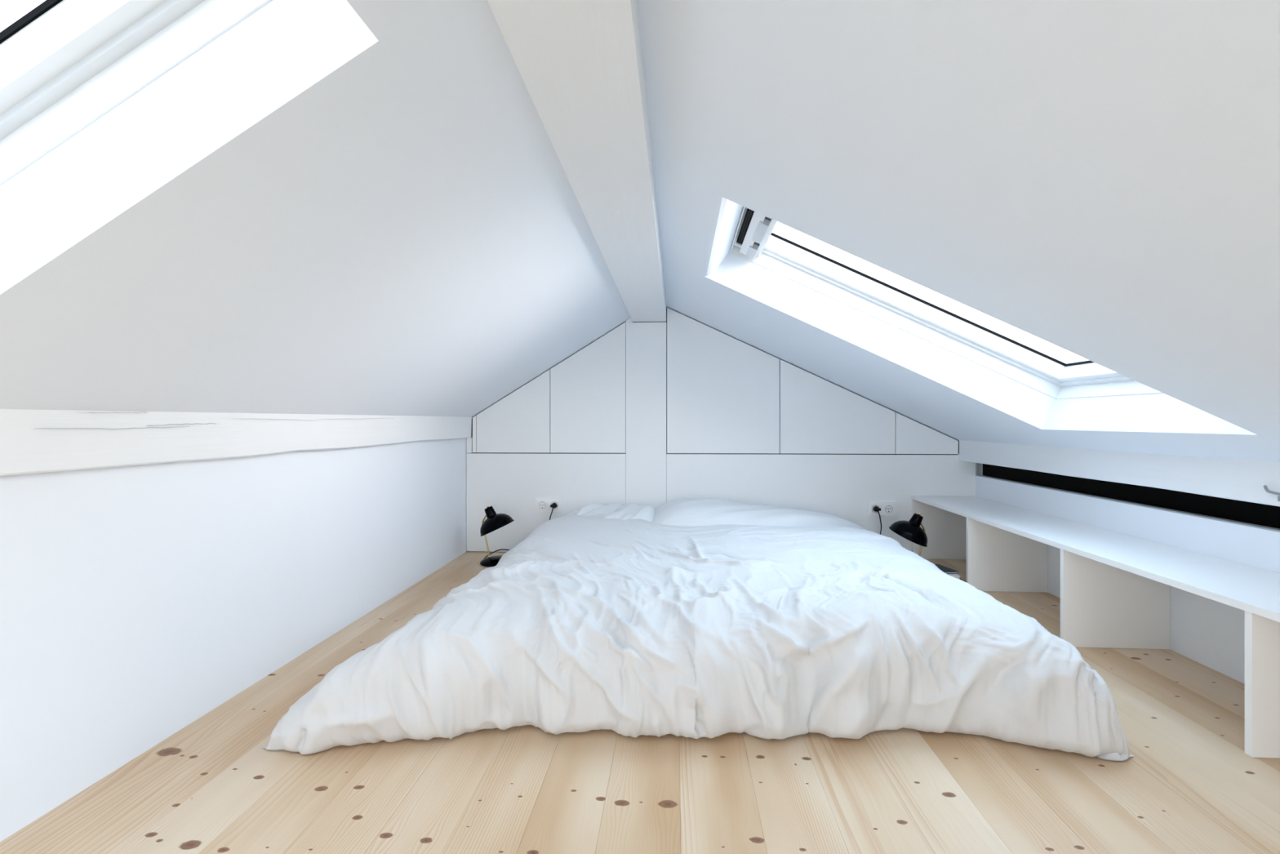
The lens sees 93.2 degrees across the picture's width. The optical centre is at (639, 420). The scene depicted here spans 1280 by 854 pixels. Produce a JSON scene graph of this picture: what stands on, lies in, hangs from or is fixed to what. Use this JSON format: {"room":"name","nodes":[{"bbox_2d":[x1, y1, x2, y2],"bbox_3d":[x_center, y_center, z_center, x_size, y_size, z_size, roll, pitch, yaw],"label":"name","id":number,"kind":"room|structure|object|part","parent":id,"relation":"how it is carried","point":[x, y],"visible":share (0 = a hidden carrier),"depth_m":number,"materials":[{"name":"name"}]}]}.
{"room":"attic bedroom","nodes":[
{"label":"attic bedroom","id":0,"kind":"room"},
{"bbox_2d":[0,437,466,841],"bbox_3d":[-1.255,0.390,0.690,0.120,0.800,5.924,0,0,4],"label":"wall","id":1,"kind":"structure","parent":0,"point":[136,602],"depth_m":1.48,"materials":[{"name":"white paint"}]},
{"bbox_2d":[0,408,471,475],"bbox_3d":[-1.188,0.040,0.661,0.058,0.125,5.773,0,0,4],"label":"beam","id":2,"kind":"structure","parent":1,"relation":"attached to","point":[32,441],"depth_m":1.46,"materials":[{"name":"white"}]},
{"bbox_2d":[0,0,630,418],"bbox_3d":[-0.806,-0.413,0.673,1.265,0.935,5.944,0,0,4],"label":"ceiling","id":3,"kind":"structure","parent":0,"point":[369,207],"depth_m":1.07,"materials":[{"name":"white paint"}]},
{"bbox_2d":[0,0,271,185],"bbox_3d":[-0.789,-0.471,0.514,0.704,0.497,0.654,0,0,4],"label":"window","id":4,"kind":"structure","parent":3,"relation":"attached to","point":[64,64],"depth_m":0.82,"materials":[{"name":"white glass"}]},
{"bbox_3d":[-0.810,-0.500,0.516,0.661,0.439,0.626,0,0,4],"label":"sash","id":5,"kind":"part","parent":4,"relation":"part of","materials":[{"name":"white"}]},
{"bbox_3d":[-0.795,-0.475,0.515,0.665,0.421,0.654,0,0,4],"label":"frame","id":6,"kind":"part","parent":4,"relation":"part of","materials":[{"name":"white"}]},
{"bbox_2d":[0,551,1279,853],"bbox_3d":[0.246,0.800,0.573,3.090,0.060,5.974,0,0,4],"label":"floor","id":7,"kind":"structure","parent":0,"point":[1189,784],"depth_m":1.27,"materials":[{"name":"beige"}]},
{"bbox_2d":[480,505,514,566],"bbox_3d":[-0.769,0.614,3.252,0.181,0.311,0.193,0,0,4],"label":"table lamp","id":8,"kind":"object","parent":7,"relation":"on","point":[495,521],"visible":0.94,"depth_m":3.20,"materials":[{"name":"black metal"}]},
{"bbox_3d":[-0.767,0.561,3.252,0.178,0.121,0.193,0,0,4],"label":"lamp shade","id":9,"kind":"part","parent":8,"relation":"part of","materials":[{"name":"black metal"}]},
{"bbox_2d":[888,512,927,555],"bbox_3d":[1.338,0.614,3.017,0.182,0.311,0.192,0,0,4],"label":"table lamp","id":10,"kind":"object","parent":7,"relation":"on","point":[911,530],"visible":0.8,"depth_m":2.96,"materials":[{"name":"black metal"}]},
{"bbox_3d":[1.336,0.561,3.017,0.179,0.121,0.192,0,0,4],"label":"lamp shade","id":11,"kind":"part","parent":10,"relation":"part of","materials":[{"name":"black metal"}]},
{"bbox_2d":[911,495,1279,758],"bbox_3d":[1.523,0.595,0.644,0.347,0.348,5.473,0,0,4],"label":"shelf","id":12,"kind":"object","parent":7,"relation":"on","point":[1115,586],"visible":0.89,"depth_m":2.05,"materials":[{"name":"white laminate"}]},
{"bbox_3d":[1.414,0.761,2.864,0.220,0.018,0.170,0,0,-2],"label":"book","id":13,"kind":"object","parent":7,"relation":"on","visible":0},
{"bbox_2d":[947,573,959,578],"bbox_3d":[1.384,0.734,2.870,0.200,0.034,0.150,0,0,6],"label":"book","id":14,"kind":"object","parent":13,"relation":"on","point":[955,575],"visible":0.07,"depth_m":2.79,"materials":[{"name":"white paper"}]},
{"bbox_2d":[934,564,959,573],"bbox_3d":[1.375,0.712,2.886,0.210,0.010,0.150,0,0,-9],"label":"book","id":15,"kind":"object","parent":14,"relation":"on","point":[946,570],"visible":0.27,"depth_m":2.85,"materials":[{"name":"grey paper"}]},
{"bbox_3d":[0.284,0.676,2.492,1.420,0.183,1.870,0,0,4],"label":"mattress","id":16,"kind":"object","parent":7,"relation":"on","visible":0},
{"bbox_2d":[563,502,655,521],"bbox_3d":[-0.176,0.509,3.157,0.540,0.138,0.560,0,0,4],"label":"pillow","id":17,"kind":"object","parent":16,"relation":"on","point":[616,510],"visible":0.34,"depth_m":3.09,"materials":[{"name":"white fabric"}]},
{"bbox_2d":[262,513,1133,760],"bbox_3d":[0.145,0.614,2.286,2.083,0.306,1.937,0,0,4],"label":"duvet","id":18,"kind":"object","parent":16,"relation":"on","point":[632,627],"visible":0.98,"depth_m":1.47,"materials":[{"name":"white fabric"}]},
{"bbox_2d":[651,497,866,529],"bbox_3d":[0.625,0.511,3.067,1.190,0.214,0.600,0,0,4],"label":"pillow","id":19,"kind":"object","parent":16,"relation":"on","point":[684,512],"visible":0.43,"depth_m":2.91,"materials":[{"name":"white fabric"}]},
{"bbox_2d":[466,307,975,551],"bbox_3d":[0.452,0.000,3.513,3.140,1.580,0.120,0,0,4],"label":"wall","id":20,"kind":"structure","parent":0,"point":[842,486],"depth_m":3.45,"materials":[{"name":"white paint"}]},
{"bbox_3d":[-1.000,0.146,3.552,0.030,0.090,0.019,0,0,4],"label":"panel","id":21,"kind":"part","parent":20,"relation":"part of","materials":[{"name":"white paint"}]},
{"bbox_3d":[-0.549,0.480,3.524,0.935,0.572,0.019,0,0,4],"label":"panel","id":22,"kind":"part","parent":20,"relation":"part of","materials":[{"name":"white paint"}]},
{"bbox_2d":[535,497,561,511],"bbox_3d":[-0.529,0.491,3.506,0.153,0.080,0.015,0,0,4],"label":"wall socket","id":23,"kind":"object","parent":20,"relation":"attached to","point":[542,504],"visible":1,"depth_m":3.50,"materials":[{"name":"white plastic"}]},
{"bbox_2d":[483,502,557,559],"bbox_3d":[-0.693,0.622,3.432,0.432,0.293,0.168,0,0,-32],"label":"plug","id":24,"kind":"object","parent":23,"relation":"attached to","point":[553,505],"visible":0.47,"depth_m":3.47,"materials":[{"name":"black plastic"}]},
{"bbox_2d":[472,322,626,453],"bbox_3d":[-0.537,-0.178,3.538,0.912,0.776,0.048,0,0,4],"label":"upper cabinet","id":25,"kind":"object","parent":20,"relation":"attached to","point":[577,406],"visible":0.91,"depth_m":3.51,"materials":[{"name":"white wood"}]},
{"bbox_3d":[-0.739,-0.054,3.536,0.433,0.484,0.019,0,0,4],"label":"cupboard door","id":26,"kind":"part","parent":25,"relation":"part of","materials":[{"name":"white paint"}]},
{"bbox_3d":[-0.301,-0.189,3.509,0.437,0.754,0.019,0,0,4],"label":"cupboard door","id":27,"kind":"part","parent":25,"relation":"part of","materials":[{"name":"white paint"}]},
{"bbox_2d":[487,0,666,321],"bbox_3d":[-0.127,-0.698,0.595,0.201,0.264,5.773,0,0,4],"label":"beam","id":28,"kind":"structure","parent":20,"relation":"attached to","point":[580,64],"depth_m":1.12,"materials":[{"name":"white paint"}]},
{"bbox_2d":[626,317,632,322],"bbox_3d":[-0.062,-0.580,3.504,0.038,0.033,0.040,0,0,4],"label":"trim","id":29,"kind":"structure","parent":20,"relation":"attached to","point":[629,320],"depth_m":3.48,"materials":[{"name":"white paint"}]},
{"bbox_2d":[626,322,666,510],"bbox_3d":[0.036,0.103,3.498,0.233,1.330,0.040,0,0,4],"label":"trim","id":30,"kind":"structure","parent":20,"relation":"attached to","point":[646,342],"depth_m":3.48,"materials":[{"name":"white wood"}]},
{"bbox_2d":[666,307,958,454],"bbox_3d":[0.968,-0.218,3.445,1.630,0.857,0.048,0,0,4],"label":"upper cabinet","id":31,"kind":"object","parent":20,"relation":"attached to","point":[726,394],"visible":0.93,"depth_m":3.44,"materials":[{"name":"white wood"}]},
{"bbox_3d":[0.473,-0.229,3.461,0.637,0.835,0.019,0,0,4],"label":"cupboard door","id":32,"kind":"part","parent":31,"relation":"part of","materials":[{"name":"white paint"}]},
{"bbox_3d":[1.113,-0.079,3.422,0.637,0.534,0.019,0,0,4],"label":"cupboard door","id":33,"kind":"part","parent":31,"relation":"part of","materials":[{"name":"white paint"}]},
{"bbox_3d":[1.604,0.072,3.391,0.339,0.233,0.019,0,0,4],"label":"cupboard door","id":34,"kind":"part","parent":31,"relation":"part of","materials":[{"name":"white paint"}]},
{"bbox_3d":[1.019,0.480,3.427,1.736,0.572,0.019,0,0,4],"label":"panel","id":35,"kind":"part","parent":20,"relation":"part of","materials":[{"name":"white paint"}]},
{"bbox_2d":[867,501,896,515],"bbox_3d":[1.355,0.495,3.389,0.153,0.080,0.015,0,0,4],"label":"wall socket","id":36,"kind":"object","parent":20,"relation":"attached to","point":[887,508],"visible":1,"depth_m":3.39,"materials":[{"name":"white plastic"}]},
{"bbox_2d":[872,506,881,534],"bbox_3d":[1.415,0.624,3.222,0.129,0.288,0.384,0,0,-19],"label":"plug","id":37,"kind":"object","parent":36,"relation":"attached to","point":[876,508],"visible":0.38,"depth_m":3.35,"materials":[{"name":"black plastic"}]},
{"bbox_3d":[1.424,0.634,3.206,0.118,0.269,0.354,0,0,-17],"label":"cord","id":38,"kind":"part","parent":37,"relation":"part of","materials":[{"name":"black plastic"}]},
{"bbox_2d":[959,440,1279,506],"bbox_3d":[1.702,0.148,0.483,0.212,0.156,5.773,0,0,4],"label":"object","id":39,"kind":"structure","parent":20,"relation":"attached to","point":[1242,480],"depth_m":2.02,"materials":[{"name":"white"}]},
{"bbox_2d":[636,0,1279,462],"bbox_3d":[0.959,-0.358,0.564,2.001,1.152,5.944,0,0,4],"label":"ceiling","id":40,"kind":"structure","parent":0,"point":[1098,181],"depth_m":1.04,"materials":[{"name":"white paint"}]},
{"bbox_2d":[729,206,1161,399],"bbox_3d":[0.963,-0.430,1.940,1.325,0.696,0.876,0,0,4],"label":"window","id":41,"kind":"structure","parent":40,"relation":"attached to","point":[754,241],"depth_m":2.33,"materials":[{"name":"white glass"}]},
{"bbox_3d":[0.389,-0.665,1.973,0.044,0.036,0.827,0,0,4],"label":"control plate","id":42,"kind":"part","parent":41,"relation":"part of","materials":[{"name":"white plastic"}]},
{"bbox_2d":[734,208,777,256],"bbox_3d":[0.405,-0.691,1.975,0.122,0.087,0.842,0,0,4],"label":"vent","id":43,"kind":"object","parent":41,"relation":"attached to","point":[752,228],"depth_m":2.14,"materials":[{"name":"white plastic"}]},
{"bbox_3d":[0.996,-0.460,1.938,1.258,0.636,0.848,0,0,4],"label":"sash","id":44,"kind":"part","parent":41,"relation":"part of","materials":[{"name":"white"}]},
{"bbox_3d":[0.959,-0.444,1.941,1.317,0.637,0.876,0,0,4],"label":"frame","id":45,"kind":"part","parent":41,"relation":"part of","materials":[{"name":"white"}]},
{"bbox_2d":[975,475,1279,684],"bbox_3d":[1.749,0.549,0.505,0.120,0.482,5.924,0,0,4],"label":"wall","id":46,"kind":"structure","parent":0,"point":[1208,632],"depth_m":1.97,"materials":[{"name":"white paint"}]},
{"bbox_2d":[975,462,1279,532],"bbox_3d":[1.705,0.239,0.483,0.033,0.138,5.774,0,0,4],"label":"window","id":47,"kind":"structure","parent":46,"relation":"in","point":[1267,517],"depth_m":2.15,"materials":[{"name":"black glass"}]},
{"bbox_3d":[1.880,0.237,3.356,0.029,0.134,0.018,0,0,4],"label":"frame","id":48,"kind":"part","parent":47,"relation":"part of","materials":[{"name":"grey metal"}]},
{"bbox_2d":[1262,484,1279,501],"bbox_3d":[1.655,0.191,1.556,0.016,0.038,0.110,0,0,4],"label":"hook","id":49,"kind":"object","parent":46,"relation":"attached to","point":[1265,487],"visible":1,"depth_m":1.58,"materials":[{"name":"silver metal"}]}
]}

